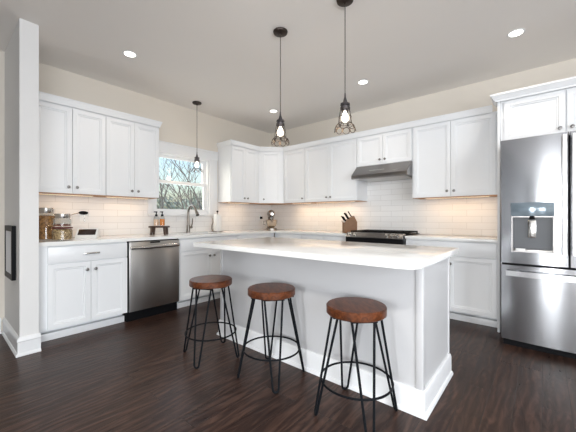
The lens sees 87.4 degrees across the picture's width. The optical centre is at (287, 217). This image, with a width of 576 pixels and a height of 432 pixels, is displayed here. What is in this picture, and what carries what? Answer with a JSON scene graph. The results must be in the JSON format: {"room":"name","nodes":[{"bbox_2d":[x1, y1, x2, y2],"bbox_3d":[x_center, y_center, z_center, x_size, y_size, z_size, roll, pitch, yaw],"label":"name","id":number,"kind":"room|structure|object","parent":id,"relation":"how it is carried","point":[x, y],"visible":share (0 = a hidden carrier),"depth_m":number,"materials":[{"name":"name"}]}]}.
{"room":"kitchen","nodes":[
{"label":"kitchen","id":0,"kind":"room"},
{"bbox_2d":[5,18,38,336],"bbox_3d":[-2.460,-0.252,2.772,0.783,2.770,0.124,0,0,40],"label":"wall","id":1,"kind":"structure","parent":0,"point":[22,50],"depth_m":2.53,"materials":[{"name":"grey paint"}]},
{"bbox_2d":[5,225,15,280],"bbox_3d":[-2.473,0.303,2.682,0.380,0.464,0.028,0,0,40],"label":"picture frame","id":2,"kind":"object","parent":1,"relation":"attached to","point":[10,231],"visible":1,"depth_m":2.61,"materials":[{"name":"black plastic"}]},
{"bbox_2d":[6,231,10,273],"bbox_3d":[-2.472,0.303,2.683,0.312,0.372,0.022,0,0,40],"label":"print","id":3,"kind":"object","parent":2,"relation":"attached to","point":[8,233],"depth_m":2.68},
{"bbox_2d":[1,317,40,357],"bbox_3d":[-2.449,1.057,2.753,0.794,0.152,0.162,0,0,40],"label":"baseboard","id":4,"kind":"structure","parent":1,"relation":"attached to","point":[29,344],"depth_m":2.53,"materials":[{"name":"white paint"}]},
{"bbox_2d":[0,51,270,331],"bbox_3d":[-4.193,-0.252,1.433,0.148,2.770,12.010,0,0,40],"label":"wall","id":5,"kind":"structure","parent":0,"point":[180,125],"depth_m":3.89,"materials":[{"name":"beige paint"}]},
{"bbox_2d":[39,100,105,196],"bbox_3d":[-2.359,-0.699,3.204,0.372,0.907,0.659,0,0,40],"label":"upper cabinet","id":6,"kind":"object","parent":5,"relation":"attached to","point":[72,141],"visible":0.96,"depth_m":3.11,"materials":[{"name":"white paint"}]},
{"bbox_2d":[39,193,91,196],"bbox_3d":[-2.368,-0.242,3.223,0.024,0.006,0.500,0,0,40],"label":"light","id":7,"kind":"object","parent":6,"relation":"attached to","point":[39,193],"visible":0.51,"depth_m":3.18,"materials":[{"name":"white plastic"}]},
{"bbox_2d":[71,211,87,221],"bbox_3d":[-2.383,-0.013,3.414,0.042,0.126,0.216,0,0,40],"label":"plug adapter","id":8,"kind":"object","parent":5,"relation":"attached to","point":[80,212],"visible":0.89,"depth_m":3.44,"materials":[{"name":"black plastic"}]},
{"bbox_2d":[80,210,87,220],"bbox_3d":[-2.357,-0.022,3.482,0.006,0.120,0.076,0,0,40],"label":"wall outlet","id":9,"kind":"object","parent":5,"relation":"attached to","point":[86,215],"visible":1,"depth_m":3.48,"materials":[{"name":"white plastic"}]},
{"bbox_2d":[39,91,161,127],"bbox_3d":[-2.154,-1.177,3.450,0.370,0.072,1.298,0,0,40],"label":"crown molding","id":10,"kind":"structure","parent":5,"relation":"attached to","point":[44,96],"depth_m":3.26,"materials":[{"name":"white paint"}]},
{"bbox_2d":[99,115,158,198],"bbox_3d":[-1.948,-0.699,3.690,0.372,0.907,0.610,0,0,40],"label":"upper cabinet","id":11,"kind":"object","parent":5,"relation":"attached to","point":[132,148],"visible":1,"depth_m":3.56,"materials":[{"name":"white paint"}]},
{"bbox_2d":[147,140,218,215],"bbox_3d":[-1.555,-0.545,4.516,0.180,1.037,1.145,0,0,40],"label":"window","id":12,"kind":"structure","parent":5,"relation":"in","point":[208,159],"depth_m":4.62,"materials":[{"name":"white paint"}]},
{"bbox_2d":[218,145,258,203],"bbox_3d":[-0.804,-0.699,5.041,0.372,0.907,0.615,0,0,40],"label":"upper cabinet","id":13,"kind":"object","parent":5,"relation":"attached to","point":[238,167],"visible":1,"depth_m":4.88,"materials":[{"name":"white paint"}]},
{"bbox_2d":[217,105,492,151],"bbox_3d":[0.678,-1.177,4.412,3.758,0.072,0.842,0,0,25],"label":"crown molding","id":14,"kind":"structure","parent":13,"relation":"attached to","point":[487,109],"depth_m":4.13,"materials":[{"name":"white paint"}]},
{"bbox_2d":[257,151,284,204],"bbox_3d":[-0.308,-0.699,5.436,0.620,0.907,0.625,0,0,40],"label":"upper cabinet","id":15,"kind":"object","parent":5,"relation":"attached to","point":[271,163],"visible":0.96,"depth_m":5.20,"materials":[{"name":"white paint"}]},
{"bbox_2d":[0,0,575,133],"bbox_3d":[-1.395,-1.677,-0.935,7.440,0.080,12.010,0,0,40],"label":"ceiling","id":16,"kind":"structure","parent":0,"point":[223,55],"depth_m":2.85,"materials":[{"name":"paint"}]},
{"bbox_2d":[122,50,136,57],"bbox_3d":[-1.581,-1.635,3.015,0.134,0.005,0.134,0,0,40],"label":"recessed light","id":17,"kind":"object","parent":16,"relation":"in","point":[131,54],"visible":1,"depth_m":3.00,"materials":[{"name":"white paint"}]},
{"bbox_2d":[191,101,202,172],"bbox_3d":[-1.294,-1.140,4.286,0.160,0.994,0.160,0,0,40],"label":"pendant light","id":18,"kind":"object","parent":16,"relation":"hanging from","point":[196,159],"visible":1,"depth_m":4.26,"materials":[{"name":"black"}]},
{"bbox_2d":[271,27,288,145],"bbox_3d":[-0.067,-1.140,2.648,0.160,0.994,0.160,0,0,40],"label":"pendant light","id":19,"kind":"object","parent":16,"relation":"hanging from","point":[280,32],"visible":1,"depth_m":2.63,"materials":[{"name":"black metal"}]},
{"bbox_2d":[276,111,284,127],"bbox_3d":[-0.067,-0.864,2.648,0.074,0.136,0.074,0,0,40],"label":"socket","id":20,"kind":"object","parent":19,"relation":"attached to","point":[280,123],"depth_m":2.62,"materials":[{"name":"metal"}]},
{"bbox_2d":[334,0,355,133],"bbox_3d":[0.427,-1.140,2.259,0.160,0.994,0.160,0,0,40],"label":"pendant light","id":21,"kind":"object","parent":16,"relation":"hanging from","point":[345,106],"visible":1,"depth_m":2.24,"materials":[{"name":"black metal"}]},
{"bbox_2d":[340,93,349,111],"bbox_3d":[0.427,-0.864,2.259,0.074,0.136,0.074,0,0,40],"label":"socket","id":22,"kind":"object","parent":21,"relation":"attached to","point":[345,106],"depth_m":2.23,"materials":[{"name":"metal"}]},
{"bbox_2d":[357,79,368,84],"bbox_3d":[0.905,-1.635,3.638,0.134,0.005,0.134,0,0,40],"label":"recessed light","id":23,"kind":"object","parent":16,"relation":"in","point":[361,82],"visible":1,"depth_m":3.64,"materials":[{"name":"white plastic"}]},
{"bbox_2d":[507,28,525,37],"bbox_3d":[2.022,-1.635,2.673,0.134,0.005,0.134,0,0,40],"label":"recessed light","id":24,"kind":"object","parent":16,"relation":"in","point":[517,32],"visible":1,"depth_m":2.67,"materials":[{"name":"white"}]},
{"bbox_2d":[0,298,575,431],"bbox_3d":[-1.395,1.163,-0.935,7.440,0.060,12.010,0,0,40],"label":"floor","id":25,"kind":"structure","parent":0,"point":[137,375],"depth_m":1.98,"materials":[{"name":"brown wood"}]},
{"bbox_2d":[39,241,126,341],"bbox_3d":[-2.203,0.694,3.140,0.689,0.879,0.762,0,0,40],"label":"base cabinet","id":26,"kind":"object","parent":25,"relation":"on","point":[83,287],"visible":0.95,"depth_m":2.92,"materials":[{"name":"white paint"}]},
{"bbox_2d":[124,239,179,321],"bbox_3d":[-1.725,0.697,3.636,0.652,0.872,0.588,0,0,40],"label":"dishwasher","id":27,"kind":"object","parent":25,"relation":"on","point":[152,265],"visible":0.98,"depth_m":3.43,"materials":[{"name":"silver metal"}]},
{"bbox_2d":[177,235,237,308],"bbox_3d":[-1.267,0.694,4.250,0.685,0.879,0.916,0,0,40],"label":"base cabinet","id":28,"kind":"object","parent":25,"relation":"on","point":[193,261],"visible":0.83,"depth_m":3.89,"materials":[{"name":"white paint"}]},
{"bbox_2d":[183,275,238,368],"bbox_3d":[-0.636,0.818,2.491,0.418,0.632,0.418,0,0,-33],"label":"bar stool","id":29,"kind":"object","parent":25,"relation":"on","point":[205,282],"visible":1,"depth_m":2.41,"materials":[{"name":"brown wood"}]},
{"bbox_2d":[237,233,273,238],"bbox_3d":[-0.712,0.694,4.902,0.689,0.879,0.790,0,0,40],"label":"base cabinet","id":30,"kind":"object","parent":25,"relation":"on","point":[266,234],"visible":0.04,"depth_m":4.67,"materials":[{"name":"white paint"}]},
{"bbox_2d":[237,282,304,393],"bbox_3d":[-0.119,0.818,2.175,0.418,0.632,0.418,0,0,29],"label":"bar stool","id":31,"kind":"object","parent":25,"relation":"on","point":[271,291],"visible":1,"depth_m":2.10,"materials":[{"name":"brown wood"}]},
{"bbox_2d":[275,233,345,240],"bbox_3d":[0.474,0.694,4.779,1.384,0.879,0.624,0,0,40],"label":"base cabinet","id":32,"kind":"object","parent":25,"relation":"on","point":[279,235],"visible":0.06,"depth_m":4.51,"materials":[{"name":"white paint"}]},
{"bbox_2d":[39,229,346,245],"bbox_3d":[-0.755,0.236,3.818,2.014,0.034,3.668,0,0,40],"label":"countertop","id":33,"kind":"structure","parent":32,"relation":"on","point":[137,237],"depth_m":3.70,"materials":[{"name":"white stone"}]},
{"bbox_2d":[39,208,54,238],"bbox_3d":[-2.377,0.061,2.958,0.148,0.315,0.148,0,0,40],"label":"glass jar","id":34,"kind":"object","parent":33,"relation":"on","point":[46,222],"visible":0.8,"depth_m":2.91,"materials":[{"name":"clear glass"}]},
{"bbox_2d":[51,227,72,239],"bbox_3d":[-2.189,0.154,2.925,0.170,0.129,0.170,0,0,40],"label":"glass jar","id":35,"kind":"object","parent":33,"relation":"on","point":[58,233],"visible":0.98,"depth_m":2.87,"materials":[{"name":"clear glass"}]},
{"bbox_2d":[54,214,70,225],"bbox_3d":[-2.189,0.026,2.925,0.146,0.128,0.146,0,0,40],"label":"glass jar","id":36,"kind":"object","parent":35,"relation":"on","point":[55,215],"visible":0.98,"depth_m":2.88,"materials":[{"name":"clear glass"}]},
{"bbox_2d":[74,228,98,238],"bbox_3d":[-2.104,0.165,3.160,0.196,0.108,0.107,0,0,-18],"label":"smart display","id":37,"kind":"object","parent":33,"relation":"on","point":[81,233],"visible":0.99,"depth_m":3.14,"materials":[{"name":"white plastic"}]},
{"bbox_2d":[148,226,169,234],"bbox_3d":[-1.652,0.164,3.868,0.230,0.113,0.110,0,0,0],"label":"wooden riser","id":38,"kind":"object","parent":33,"relation":"on","point":[152,228],"visible":0.99,"depth_m":3.82,"materials":[{"name":"brown wood"}]},
{"bbox_2d":[154,211,158,225],"bbox_3d":[-1.690,0.013,3.868,0.068,0.188,0.068,0,0,0],"label":"soap bottle","id":39,"kind":"object","parent":38,"relation":"on","point":[156,221],"visible":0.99,"depth_m":3.85,"materials":[{"name":"clear glass"}]},
{"bbox_2d":[160,211,164,225],"bbox_3d":[-1.614,0.013,3.868,0.068,0.188,0.068,0,0,0],"label":"soap bottle","id":40,"kind":"object","parent":38,"relation":"on","point":[162,221],"visible":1,"depth_m":3.85,"materials":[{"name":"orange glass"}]},
{"bbox_2d":[186,204,198,232],"bbox_3d":[-1.354,0.014,4.344,0.290,0.410,0.102,0,0,40],"label":"kitchen faucet","id":41,"kind":"object","parent":33,"relation":"on","point":[191,205],"visible":1,"depth_m":4.38,"materials":[{"name":"silver metal"}]},
{"bbox_2d":[263,210,276,229],"bbox_3d":[-0.294,0.041,5.366,0.250,0.356,0.306,0,0,16],"label":"stand mixer","id":42,"kind":"object","parent":33,"relation":"on","point":[270,222],"visible":0.95,"depth_m":5.25,"materials":[{"name":"silver metal"}]},
{"bbox_2d":[263,220,276,227],"bbox_3d":[-0.294,0.112,5.313,0.215,0.150,0.229,0,0,40],"label":"bowl","id":43,"kind":"object","parent":42,"relation":"on","point":[270,223],"depth_m":5.25,"materials":[{"name":"beige metal"}]},
{"bbox_2d":[341,211,356,232],"bbox_3d":[0.878,0.063,4.360,0.214,0.312,0.114,0,0,-8],"label":"knife block","id":44,"kind":"object","parent":33,"relation":"on","point":[348,224],"visible":0.99,"depth_m":4.31,"materials":[{"name":"brown wood"}]},
{"bbox_3d":[-1.095,0.054,4.681,0.164,0.330,0.164,0,0,40],"label":"paper towel holder","id":45,"kind":"object","parent":33,"relation":"on","visible":0},
{"bbox_2d":[214,214,220,230],"bbox_3d":[-1.095,0.079,4.681,0.116,0.256,0.116,0,0,40],"label":"paper towel roll","id":46,"kind":"object","parent":45,"relation":"on","point":[217,217],"visible":0.98,"depth_m":4.63,"materials":[{"name":"white paper"}]},
{"bbox_2d":[217,249,452,420],"bbox_3d":[0.268,0.693,2.569,1.919,0.880,0.703,0,0,40],"label":"kitchen island","id":47,"kind":"object","parent":25,"relation":"on","point":[416,323],"visible":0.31,"depth_m":2.04,"materials":[{"name":"paint"}]},
{"bbox_2d":[193,237,458,269],"bbox_3d":[0.202,0.236,2.421,1.900,0.034,0.983,0,0,40],"label":"island countertop","id":48,"kind":"structure","parent":47,"relation":"on","point":[396,256],"depth_m":2.07,"materials":[{"name":"white stone"}]},
{"bbox_2d":[314,297,397,431],"bbox_3d":[0.395,0.818,1.749,0.418,0.632,0.418,0,0,-41],"label":"bar stool","id":49,"kind":"object","parent":25,"relation":"on","point":[354,310],"visible":1,"depth_m":1.69,"materials":[{"name":"brown wood"}]},
{"bbox_2d":[345,229,419,244],"bbox_3d":[1.257,0.655,4.039,0.757,0.956,0.723,0,0,40],"label":"gas range","id":50,"kind":"object","parent":25,"relation":"on","point":[368,236],"visible":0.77,"depth_m":3.83,"materials":[{"name":"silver metal"}]},
{"bbox_2d":[369,232,419,235],"bbox_3d":[1.311,0.222,4.103,0.753,0.022,0.556,0,0,40],"label":"cooktop","id":51,"kind":"object","parent":50,"relation":"in","point":[406,233],"depth_m":3.83,"materials":[{"name":"black metal"}]},
{"bbox_2d":[406,239,496,327],"bbox_3d":[1.940,0.694,3.541,0.912,0.879,0.620,0,0,40],"label":"base cabinet","id":52,"kind":"object","parent":25,"relation":"on","point":[473,271],"visible":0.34,"depth_m":3.19,"materials":[{"name":"white paint"}]},
{"bbox_2d":[405,234,496,242],"bbox_3d":[1.941,0.236,3.540,0.914,0.034,0.608,0,0,40],"label":"countertop","id":53,"kind":"structure","parent":52,"relation":"on","point":[489,239],"depth_m":3.35,"materials":[{"name":"white stone"}]},
{"bbox_2d":[497,102,501,331],"bbox_3d":[2.289,-0.009,3.224,0.022,2.285,0.640,0,0,40],"label":"panel","id":54,"kind":"object","parent":25,"relation":"on","point":[499,262],"visible":0.49,"depth_m":2.98,"materials":[{"name":"white paint"}]},
{"bbox_2d":[501,131,575,358],"bbox_3d":[2.513,0.223,2.721,0.906,1.820,0.960,0,0,40],"label":"refrigerator","id":55,"kind":"object","parent":25,"relation":"on","point":[538,173],"visible":1,"depth_m":2.53,"materials":[{"name":"silver metal"}]},
{"bbox_2d":[271,58,575,236],"bbox_3d":[2.444,-0.252,3.599,7.200,2.770,0.128,0,0,40],"label":"wall","id":56,"kind":"structure","parent":0,"point":[390,205],"depth_m":4.17,"materials":[{"name":"tile"}]},
{"bbox_2d":[284,148,312,203],"bbox_3d":[0.194,-0.699,5.183,0.466,0.907,0.372,0,0,40],"label":"upper cabinet","id":57,"kind":"object","parent":56,"relation":"attached to","point":[294,160],"visible":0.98,"depth_m":5.07,"materials":[{"name":"white paint"}]},
{"bbox_2d":[305,138,366,202],"bbox_3d":[0.728,-0.699,4.730,0.931,0.907,0.372,0,0,40],"label":"upper cabinet","id":58,"kind":"object","parent":56,"relation":"attached to","point":[329,167],"visible":0.99,"depth_m":4.58,"materials":[{"name":"white paint"}]},
{"bbox_2d":[351,161,411,181],"bbox_3d":[1.331,-0.622,4.128,0.763,0.190,0.500,0,0,40],"label":"range hood","id":59,"kind":"object","parent":56,"relation":"attached to","point":[400,170],"visible":0.95,"depth_m":3.97,"materials":[{"name":"silver metal"}]},
{"bbox_2d":[357,128,411,166],"bbox_3d":[1.376,-0.938,4.182,0.763,0.429,0.372,0,0,40],"label":"upper cabinet","id":60,"kind":"object","parent":56,"relation":"attached to","point":[392,146],"visible":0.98,"depth_m":4.04,"materials":[{"name":"white paint"}]},
{"bbox_2d":[412,111,496,199],"bbox_3d":[2.019,-0.699,3.638,0.918,0.907,0.372,0,0,40],"label":"upper cabinet","id":61,"kind":"object","parent":56,"relation":"attached to","point":[456,157],"visible":0.98,"depth_m":3.50,"materials":[{"name":"white paint"}]},
{"bbox_2d":[425,196,489,198],"bbox_3d":[2.024,-0.242,3.645,0.700,0.006,0.024,0,0,40],"label":"light","id":62,"kind":"object","parent":61,"relation":"attached to","point":[477,196],"visible":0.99,"depth_m":3.62,"materials":[{"name":"white plastic"}]},
{"bbox_2d":[501,86,575,140],"bbox_3d":[2.654,-0.944,2.896,0.955,0.416,0.670,0,0,40],"label":"upper cabinet","id":63,"kind":"object","parent":56,"relation":"attached to","point":[552,112],"visible":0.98,"depth_m":2.79,"materials":[{"name":"white paint"}]},
{"bbox_2d":[490,76,575,106],"bbox_3d":[2.646,-1.177,2.886,1.112,0.072,0.694,0,0,40],"label":"crown molding","id":64,"kind":"structure","parent":63,"relation":"on","point":[569,82],"depth_m":2.77,"materials":[{"name":"white paint"}]},
{"label":"outside","id":65,"kind":"structure","parent":0,"visible":0},
{"bbox_3d":[-16.533,1.833,33.649,59.400,0.200,90.000,0,0,40],"label":"ground","id":66,"kind":"structure","parent":65,"visible":0},
{"bbox_2d":[157,159,186,208],"bbox_3d":[-7.777,-1.240,17.942,3.388,6.050,2.979,0,0,40],"label":"bare tree","id":67,"kind":"object","parent":66,"relation":"on","point":[162,188],"visible":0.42,"depth_m":18.18,"materials":[{"name":"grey plant"}]},
{"bbox_2d":[157,192,202,209],"bbox_3d":[-8.965,-0.343,37.577,6.411,5.685,42.376,0,0,40],"label":"brush","id":68,"kind":"object","parent":66,"relation":"on","point":[170,197],"visible":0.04,"depth_m":32.91,"materials":[{"name":"plant"}]},
{"bbox_2d":[159,160,202,208],"bbox_3d":[-5.524,-0.815,13.603,3.668,5.216,2.844,0,0,3],"label":"bare tree","id":69,"kind":"object","parent":66,"relation":"on","point":[190,198],"visible":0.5,"depth_m":13.89,"materials":[{"name":"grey plant"}]},
{"bbox_2d":[161,164,200,208],"bbox_3d":[-8.450,-1.768,23.664,4.072,7.132,4.558,0,0,-5],"label":"bare tree","id":70,"kind":"object","parent":66,"relation":"on","point":[161,164],"visible":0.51,"depth_m":23.21,"materials":[{"name":"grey plant"}]},
{"bbox_2d":[162,159,202,209],"bbox_3d":[-3.682,-0.633,10.633,2.133,4.837,2.048,0,0,40],"label":"bare tree","id":71,"kind":"object","parent":66,"relation":"on","point":[179,168],"visible":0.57,"depth_m":10.34,"materials":[{"name":"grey plant"}]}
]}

